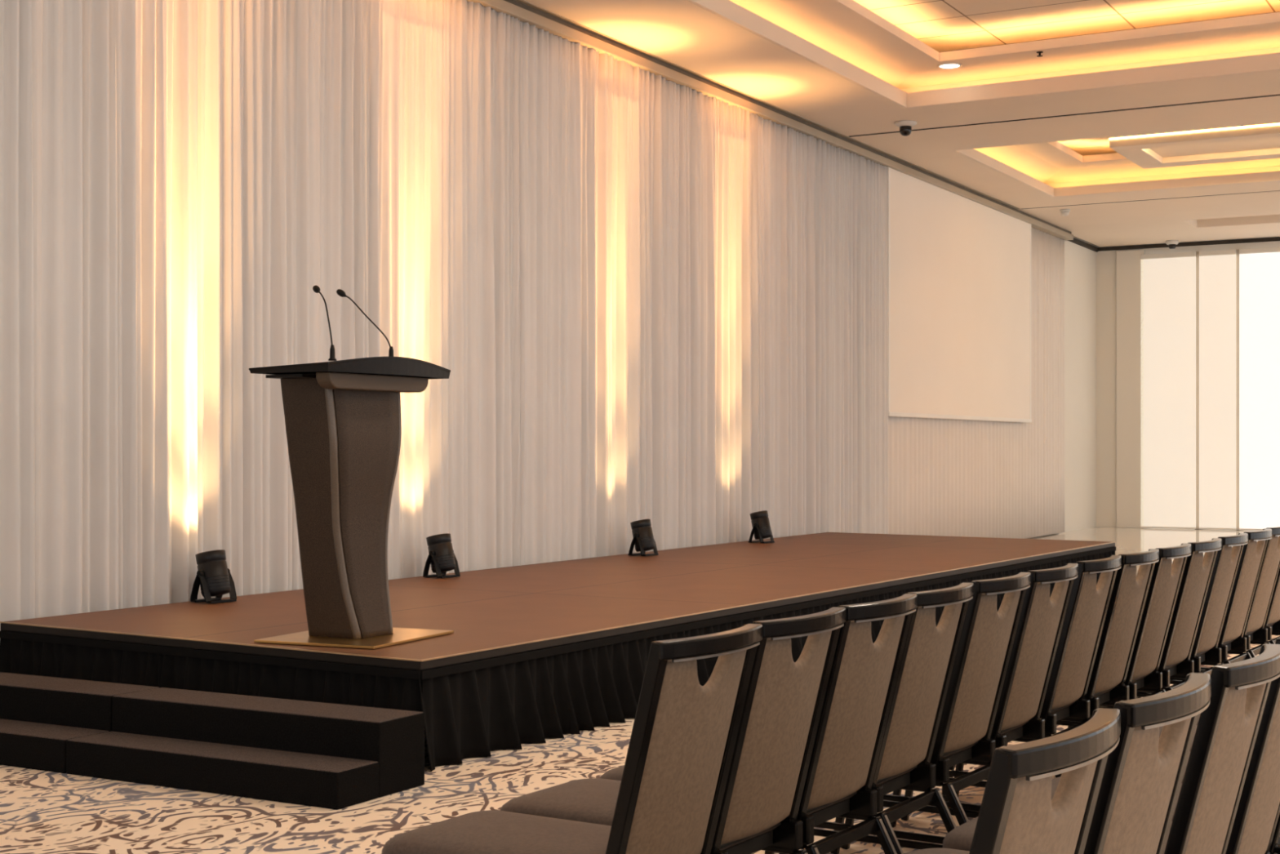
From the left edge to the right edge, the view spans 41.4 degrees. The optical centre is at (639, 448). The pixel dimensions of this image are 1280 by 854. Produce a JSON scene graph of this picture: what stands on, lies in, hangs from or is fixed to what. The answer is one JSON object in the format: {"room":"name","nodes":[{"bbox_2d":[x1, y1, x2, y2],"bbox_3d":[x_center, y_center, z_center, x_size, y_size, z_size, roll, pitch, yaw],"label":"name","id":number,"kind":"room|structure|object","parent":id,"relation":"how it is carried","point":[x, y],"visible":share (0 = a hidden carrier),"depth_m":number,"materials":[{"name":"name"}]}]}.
{"room":"event hall","nodes":[
{"label":"event hall","id":0,"kind":"room"},
{"bbox_2d":[0,527,1279,853],"bbox_3d":[5.749,1.378,8.814,16.600,0.104,37.000,0,0,29],"label":"floor","id":1,"kind":"structure","parent":0,"point":[42,811],"depth_m":6.28,"materials":[{"name":"carpet"}]},
{"bbox_2d":[0,671,159,773],"bbox_3d":[-2.837,1.185,7.500,1.412,0.289,0.535,0,0,29],"label":"steps","id":2,"kind":"structure","parent":1,"relation":"on","point":[38,714],"depth_m":7.24,"materials":[{"name":"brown carpet"}]},
{"bbox_2d":[66,687,424,809],"bbox_3d":[-1.597,1.185,6.804,1.415,0.289,0.535,0,0,29],"label":"steps","id":3,"kind":"structure","parent":1,"relation":"on","point":[320,754],"depth_m":6.64,"materials":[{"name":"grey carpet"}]},
{"bbox_2d":[0,532,1115,771],"bbox_3d":[0.680,1.101,12.220,3.210,0.457,10.762,0,0,29],"label":"stage","id":4,"kind":"object","parent":1,"relation":"on","point":[534,653],"visible":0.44,"depth_m":8.43,"materials":[{"name":"wood"}]},
{"bbox_2d":[190,549,236,603],"bbox_3d":[-2.429,0.724,9.636,0.211,0.296,0.230,0,0,35],"label":"uplight","id":5,"kind":"object","parent":4,"relation":"on","point":[214,577],"visible":1,"depth_m":9.57,"materials":[{"name":"black plastic"}]},
{"bbox_2d":[248,356,453,648],"bbox_3d":[-1.288,0.228,7.830,0.699,1.288,0.925,0,0,29],"label":"lectern","id":6,"kind":"object","parent":4,"relation":"on","point":[343,420],"visible":1,"depth_m":7.67,"materials":[{"name":"brown wood"}]},
{"bbox_2d":[265,373,315,378],"bbox_3d":[-1.557,-0.321,7.576,0.210,0.014,0.110,0,0,29],"label":"shelf","id":7,"kind":"object","parent":6,"relation":"attached to","point":[273,375],"depth_m":7.53,"materials":[{"name":"black wood"}]},
{"bbox_2d":[312,284,336,360],"bbox_3d":[-1.417,-0.563,7.593,0.036,0.352,0.248,0,0,-31],"label":"gooseneck microphone","id":8,"kind":"object","parent":6,"relation":"on","point":[316,288],"visible":0.99,"depth_m":7.53,"materials":[{"name":"black plastic"}]},
{"bbox_2d":[336,288,393,356],"bbox_3d":[-1.284,-0.576,7.918,0.326,0.349,0.037,0,0,26],"label":"gooseneck microphone","id":9,"kind":"object","parent":6,"relation":"on","point":[340,292],"visible":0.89,"depth_m":7.91,"materials":[{"name":"black plastic"}]},
{"bbox_2d":[422,533,460,577],"bbox_3d":[-1.351,0.724,11.495,0.211,0.296,0.230,0,0,35],"label":"uplight","id":10,"kind":"object","parent":4,"relation":"on","point":[442,557],"visible":1,"depth_m":11.43,"materials":[{"name":"black plastic"}]},
{"bbox_2d":[627,519,658,555],"bbox_3d":[0.022,0.724,13.819,0.211,0.296,0.230,0,0,35],"label":"uplight","id":11,"kind":"object","parent":4,"relation":"on","point":[643,540],"visible":1,"depth_m":13.75,"materials":[{"name":"black plastic"}]},
{"bbox_2d":[748,510,774,542],"bbox_3d":[1.120,0.724,15.694,0.211,0.296,0.230,0,0,35],"label":"uplight","id":12,"kind":"object","parent":4,"relation":"on","point":[762,530],"visible":1,"depth_m":15.63,"materials":[{"name":"black plastic"}]},
{"bbox_2d":[382,623,762,853],"bbox_3d":[-0.141,0.858,3.692,0.858,0.952,0.420,0,0,32],"label":"banquet chair","id":13,"kind":"object","parent":1,"relation":"on","point":[684,733],"visible":1,"depth_m":3.54,"materials":[{"name":"brown fabric"}]},
{"bbox_2d":[499,606,845,853],"bbox_3d":[0.087,0.858,4.080,0.858,0.952,0.420,0,0,32],"label":"banquet chair","id":14,"kind":"object","parent":1,"relation":"on","point":[784,702],"visible":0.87,"depth_m":3.93,"materials":[{"name":"brown fabric"}]},
{"bbox_2d":[600,593,917,853],"bbox_3d":[0.320,0.858,4.454,0.858,0.952,0.420,0,0,33],"label":"banquet chair","id":15,"kind":"object","parent":1,"relation":"on","point":[864,673],"visible":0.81,"depth_m":4.27,"materials":[{"name":"brown fabric"}]},
{"bbox_2d":[751,582,973,853],"bbox_3d":[0.541,0.858,4.821,0.858,0.952,0.420,0,0,32],"label":"banquet chair","id":16,"kind":"object","parent":1,"relation":"on","point":[930,651],"visible":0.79,"depth_m":4.65,"materials":[{"name":"brown fabric"}]},
{"bbox_2d":[778,572,1031,853],"bbox_3d":[0.796,0.858,5.229,0.858,0.952,0.420,0,0,33],"label":"banquet chair","id":17,"kind":"object","parent":1,"relation":"on","point":[988,634],"visible":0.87,"depth_m":5.01,"materials":[{"name":"brown fabric"}]},
{"bbox_2d":[841,563,1078,848],"bbox_3d":[1.046,0.858,5.628,0.858,0.952,0.420,0,0,32],"label":"banquet chair","id":18,"kind":"object","parent":1,"relation":"on","point":[1017,718],"visible":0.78,"depth_m":5.42,"materials":[{"name":"brown fabric"}]},
{"bbox_2d":[901,555,1121,820],"bbox_3d":[1.312,0.858,6.060,0.858,0.952,0.420,0,0,32],"label":"banquet chair","id":19,"kind":"object","parent":1,"relation":"on","point":[1064,700],"visible":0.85,"depth_m":5.84,"materials":[{"name":"brown fabric"}]},
{"bbox_2d":[968,707,1120,853],"bbox_3d":[0.297,0.858,2.505,0.858,0.952,0.420,0,0,33],"label":"banquet chair","id":20,"kind":"object","parent":1,"relation":"on","point":[1018,814],"visible":1,"depth_m":2.23,"materials":[{"name":"brown fabric"}]},
{"bbox_2d":[954,548,1159,797],"bbox_3d":[1.561,0.858,6.439,0.858,0.952,0.420,0,0,33],"label":"banquet chair","id":21,"kind":"object","parent":1,"relation":"on","point":[1107,686],"visible":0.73,"depth_m":6.21,"materials":[{"name":"brown fabric"}]},
{"bbox_2d":[903,643,1279,853],"bbox_3d":[0.843,0.858,3.314,0.858,0.952,0.420,0,0,32],"label":"banquet chair","id":22,"kind":"object","parent":1,"relation":"on","point":[1226,732],"visible":0.99,"depth_m":3.04,"materials":[{"name":"brown fabric"}]},
{"bbox_2d":[1006,542,1191,746],"bbox_3d":[1.806,0.858,6.814,0.858,0.952,0.420,0,0,32],"label":"banquet chair","id":23,"kind":"object","parent":1,"relation":"on","point":[1143,675],"visible":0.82,"depth_m":6.59,"materials":[{"name":"brown fabric"}]},
{"bbox_2d":[942,637,1279,853],"bbox_3d":[1.118,0.858,3.750,0.858,0.952,0.420,0,0,32],"label":"banquet chair","id":24,"kind":"object","parent":1,"relation":"on","point":[1258,811],"visible":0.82,"depth_m":3.49,"materials":[{"name":"brown fabric"}]},
{"bbox_2d":[1067,537,1222,727],"bbox_3d":[2.059,0.858,7.204,0.858,0.952,0.420,0,0,33],"label":"banquet chair","id":25,"kind":"object","parent":1,"relation":"on","point":[1175,663],"visible":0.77,"depth_m":6.97,"materials":[{"name":"brown fabric"}]},
{"bbox_2d":[1083,672,1211,853],"bbox_3d":[0.560,0.858,2.896,0.858,0.952,0.420,0,0,33],"label":"banquet chair","id":26,"kind":"object","parent":1,"relation":"on","point":[1142,778],"visible":0.97,"depth_m":2.63,"materials":[{"name":"brown fabric"}]},
{"bbox_2d":[1051,776,1279,853],"bbox_3d":[1.365,0.858,4.139,0.858,0.952,0.420,0,0,32],"label":"banquet chair","id":27,"kind":"object","parent":1,"relation":"on","point":[1275,846],"visible":0.06,"depth_m":3.85,"materials":[{"name":"brown fabric"}]},
{"bbox_2d":[1098,533,1248,706],"bbox_3d":[2.329,0.858,7.644,0.858,0.952,0.420,0,0,32],"label":"banquet chair","id":28,"kind":"object","parent":1,"relation":"on","point":[1205,651],"visible":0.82,"depth_m":7.42,"materials":[{"name":"brown fabric"}]},
{"bbox_2d":[1159,724,1197,751],"bbox_3d":[1.860,0.858,4.939,0.858,0.952,0.420,0,0,32],"label":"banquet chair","id":29,"kind":"object","parent":1,"relation":"on","point":[1162,726],"visible":0.02,"depth_m":5.05,"materials":[{"name":"brown fabric"}]},
{"bbox_2d":[1181,751,1190,782],"bbox_3d":[1.613,0.858,4.539,0.858,0.952,0.420,0,0,32],"label":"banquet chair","id":30,"kind":"object","parent":1,"relation":"on","point":[1189,751],"visible":0.02,"depth_m":4.51,"materials":[{"name":"brown fabric"}]},
{"bbox_2d":[1136,528,1271,697],"bbox_3d":[2.596,0.858,8.072,0.858,0.952,0.420,0,0,33],"label":"banquet chair","id":31,"kind":"object","parent":1,"relation":"on","point":[1232,640],"visible":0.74,"depth_m":7.85,"materials":[{"name":"brown fabric"}]},
{"bbox_2d":[1137,526,1279,697],"bbox_3d":[2.848,0.858,8.481,0.858,0.952,0.420,0,0,33],"label":"banquet chair","id":32,"kind":"object","parent":1,"relation":"on","point":[1255,632],"visible":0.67,"depth_m":8.26,"materials":[{"name":"brown fabric"}]},
{"bbox_2d":[1200,568,1279,669],"bbox_3d":[3.100,0.858,8.886,0.858,0.952,0.420,0,0,32],"label":"banquet chair","id":33,"kind":"object","parent":1,"relation":"on","point":[1272,624],"visible":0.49,"depth_m":8.63,"materials":[{"name":"brown fabric"}]},
{"bbox_2d":[524,0,1279,247],"bbox_3d":[5.782,-3.720,8.566,16.300,0.700,36.600,0,0,29],"label":"ceiling","id":34,"kind":"structure","parent":0,"point":[684,33],"depth_m":16.79,"materials":[{"name":"paint"}]},
{"bbox_2d":[894,120,916,136],"bbox_3d":[2.749,-3.300,17.527,0.230,0.140,0.230,0,0,29],"label":"dome camera","id":35,"kind":"object","parent":34,"relation":"attached to","point":[905,126],"visible":1,"depth_m":17.47,"materials":[{"name":"black plastic"}]},
{"bbox_2d":[1060,208,1070,216],"bbox_3d":[6.005,-3.325,23.922,0.140,0.090,0.140,0,0,29],"label":"smoke detector","id":36,"kind":"object","parent":34,"relation":"attached to","point":[1064,212],"visible":1,"depth_m":23.88,"materials":[{"name":"white plastic"}]},
{"bbox_2d":[1165,240,1178,248],"bbox_3d":[8.654,-3.305,27.538,0.200,0.130,0.200,0,0,29],"label":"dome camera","id":37,"kind":"object","parent":34,"relation":"attached to","point":[1171,244],"visible":1,"depth_m":27.48,"materials":[{"name":"white plastic"}]},
{"bbox_2d":[728,0,1279,93],"bbox_3d":[4.667,-3.592,8.246,12.370,0.325,13.390,0,0,29],"label":"ceiling","id":38,"kind":"structure","parent":0,"point":[846,29],"depth_m":15.49,"materials":[{"name":"paint"}]},
{"bbox_2d":[937,62,961,69],"bbox_3d":[2.970,-3.665,16.245,0.230,0.010,0.230,0,0,29],"label":"recessed light","id":39,"kind":"object","parent":38,"relation":"in","point":[946,65],"visible":1,"depth_m":16.23,"materials":[{"name":"white plastic"}]},
{"bbox_2d":[939,64,959,68],"bbox_3d":[2.970,-3.666,16.245,0.186,0.004,0.186,0,0,29],"label":"diffuser","id":40,"kind":"object","parent":39,"relation":"attached to","point":[941,66],"depth_m":16.26,"materials":[{"name":"white plastic"}]},
{"bbox_2d":[1036,51,1043,57],"bbox_3d":[3.705,-3.651,15.695,0.060,0.039,0.060,0,0,29],"label":"sprinkler","id":41,"kind":"object","parent":38,"relation":"attached to","point":[1038,52],"visible":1,"depth_m":15.68,"materials":[{"name":"black metal"}]},
{"bbox_2d":[853,0,1279,52],"bbox_3d":[4.667,-3.930,8.246,12.850,0.001,13.870,0,0,29],"label":"ceiling","id":42,"kind":"structure","parent":0,"point":[942,25],"depth_m":15.37,"materials":[{"name":"paint"}]},
{"bbox_2d":[1064,235,1096,531],"bbox_3d":[-1.311,-1.370,12.632,0.150,5.400,36.750,0,0,29],"label":"wall","id":43,"kind":"structure","parent":0,"point":[1080,262],"depth_m":27.57,"materials":[{"name":"paint"}]},
{"bbox_2d":[466,0,1073,240],"bbox_3d":[-1.714,-3.335,11.454,0.200,0.190,34.300,0,0,29],"label":"curtain track","id":44,"kind":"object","parent":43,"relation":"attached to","point":[540,22],"depth_m":15.83,"materials":[{"name":"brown metal"}]},
{"bbox_2d":[0,0,871,630],"bbox_3d":[-0.666,-0.965,13.297,0.165,4.550,13.343,0,0,29],"label":"drape","id":45,"kind":"object","parent":44,"relation":"hanging from","point":[642,294],"visible":0.77,"depth_m":11.65,"materials":[{"name":"white fabric"}]},
{"bbox_2d":[870,161,888,533],"bbox_3d":[2.723,-0.970,19.337,0.065,4.560,0.490,0,0,29],"label":"drape","id":46,"kind":"object","parent":44,"relation":"hanging from","point":[878,173],"visible":0.91,"depth_m":19.29,"materials":[{"name":"white fabric"}]},
{"bbox_2d":[888,227,1065,538],"bbox_3d":[4.669,-0.970,22.951,0.041,4.560,8.001,0,0,29],"label":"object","id":47,"kind":"object","parent":44,"relation":"hanging from","point":[947,477],"visible":0.44,"depth_m":23.68,"materials":[{"name":"white fabric"}]},
{"bbox_2d":[503,0,1071,234],"bbox_3d":[-1.757,-3.342,11.479,0.200,0.045,34.300,0,0,29],"label":"trim","id":48,"kind":"structure","parent":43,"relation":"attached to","point":[513,2],"depth_m":16.13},
{"bbox_2d":[887,167,1031,422],"bbox_3d":[4.257,-1.805,22.024,0.036,2.870,5.720,0,0,29],"label":"projection screen","id":49,"kind":"object","parent":43,"relation":"hanging from","point":[959,268],"visible":1,"depth_m":21.62,"materials":[{"name":"fabric"}]},
{"bbox_2d":[973,141,1279,187],"bbox_3d":[9.902,-3.612,17.951,12.740,0.365,4.540,0,0,29],"label":"ceiling","id":50,"kind":"structure","parent":0,"point":[1054,164],"depth_m":21.98,"materials":[{"name":"paint"}]},
{"bbox_2d":[1108,122,1279,168],"bbox_3d":[10.162,-3.505,17.741,10.000,0.110,1.712,0,0,29],"label":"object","id":51,"kind":"object","parent":50,"relation":"hanging from","point":[1253,142],"visible":1,"depth_m":19.61,"materials":[{"name":"paint"}]},
{"bbox_2d":[1057,121,1279,155],"bbox_3d":[9.902,-3.950,17.951,13.200,0.001,5.000,0,0,29],"label":"ceiling","id":52,"kind":"structure","parent":0,"point":[1094,146],"depth_m":22.00,"materials":[{"name":"paint"}]},
{"bbox_2d":[1096,236,1279,527],"bbox_3d":[14.796,-1.370,24.578,16.250,5.400,0.150,0,0,29],"label":"wall","id":53,"kind":"structure","parent":0,"point":[1106,260],"depth_m":28.39,"materials":[{"name":"paint"}]},
{"bbox_2d":[1116,249,1145,528],"bbox_3d":[8.165,-0.980,28.179,0.460,4.620,0.060,0,0,29],"label":"trim","id":54,"kind":"structure","parent":53,"relation":"attached to","point":[1129,370],"depth_m":28.15,"materials":[{"name":"paint"}]},
{"bbox_2d":[1140,251,1195,528],"bbox_3d":[8.686,-0.943,27.855,0.885,4.530,0.065,0,0,29],"label":"roller shade","id":55,"kind":"object","parent":53,"relation":"attached to","point":[1169,286],"visible":1,"depth_m":27.84,"materials":[{"name":"fabric"}]},
{"bbox_2d":[1066,236,1279,252],"bbox_3d":[14.197,-3.335,23.510,16.250,0.070,2.300,0,0,29],"label":"trim","id":56,"kind":"structure","parent":53,"relation":"attached to","point":[1075,241],"depth_m":27.68,"materials":[{"name":"black metal"}]},
{"bbox_2d":[1195,248,1239,529],"bbox_3d":[9.421,-0.945,27.566,0.745,4.530,0.140,0,0,29],"label":"window","id":57,"kind":"structure","parent":53,"relation":"in","point":[1237,251],"depth_m":27.37,"materials":[{"name":"paint"}]},
{"bbox_2d":[1198,248,1236,529],"bbox_3d":[9.368,-0.943,27.473,0.580,4.530,0.065,0,0,29],"label":"roller shade","id":58,"kind":"object","parent":57,"relation":"attached to","point":[1217,268],"visible":1,"depth_m":27.47,"materials":[{"name":"fabric"}]},
{"bbox_2d":[1239,246,1279,530],"bbox_3d":[15.741,-0.943,23.896,13.935,4.530,0.065,0,0,29],"label":"window","id":59,"kind":"structure","parent":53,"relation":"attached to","point":[1259,268],"depth_m":27.15,"materials":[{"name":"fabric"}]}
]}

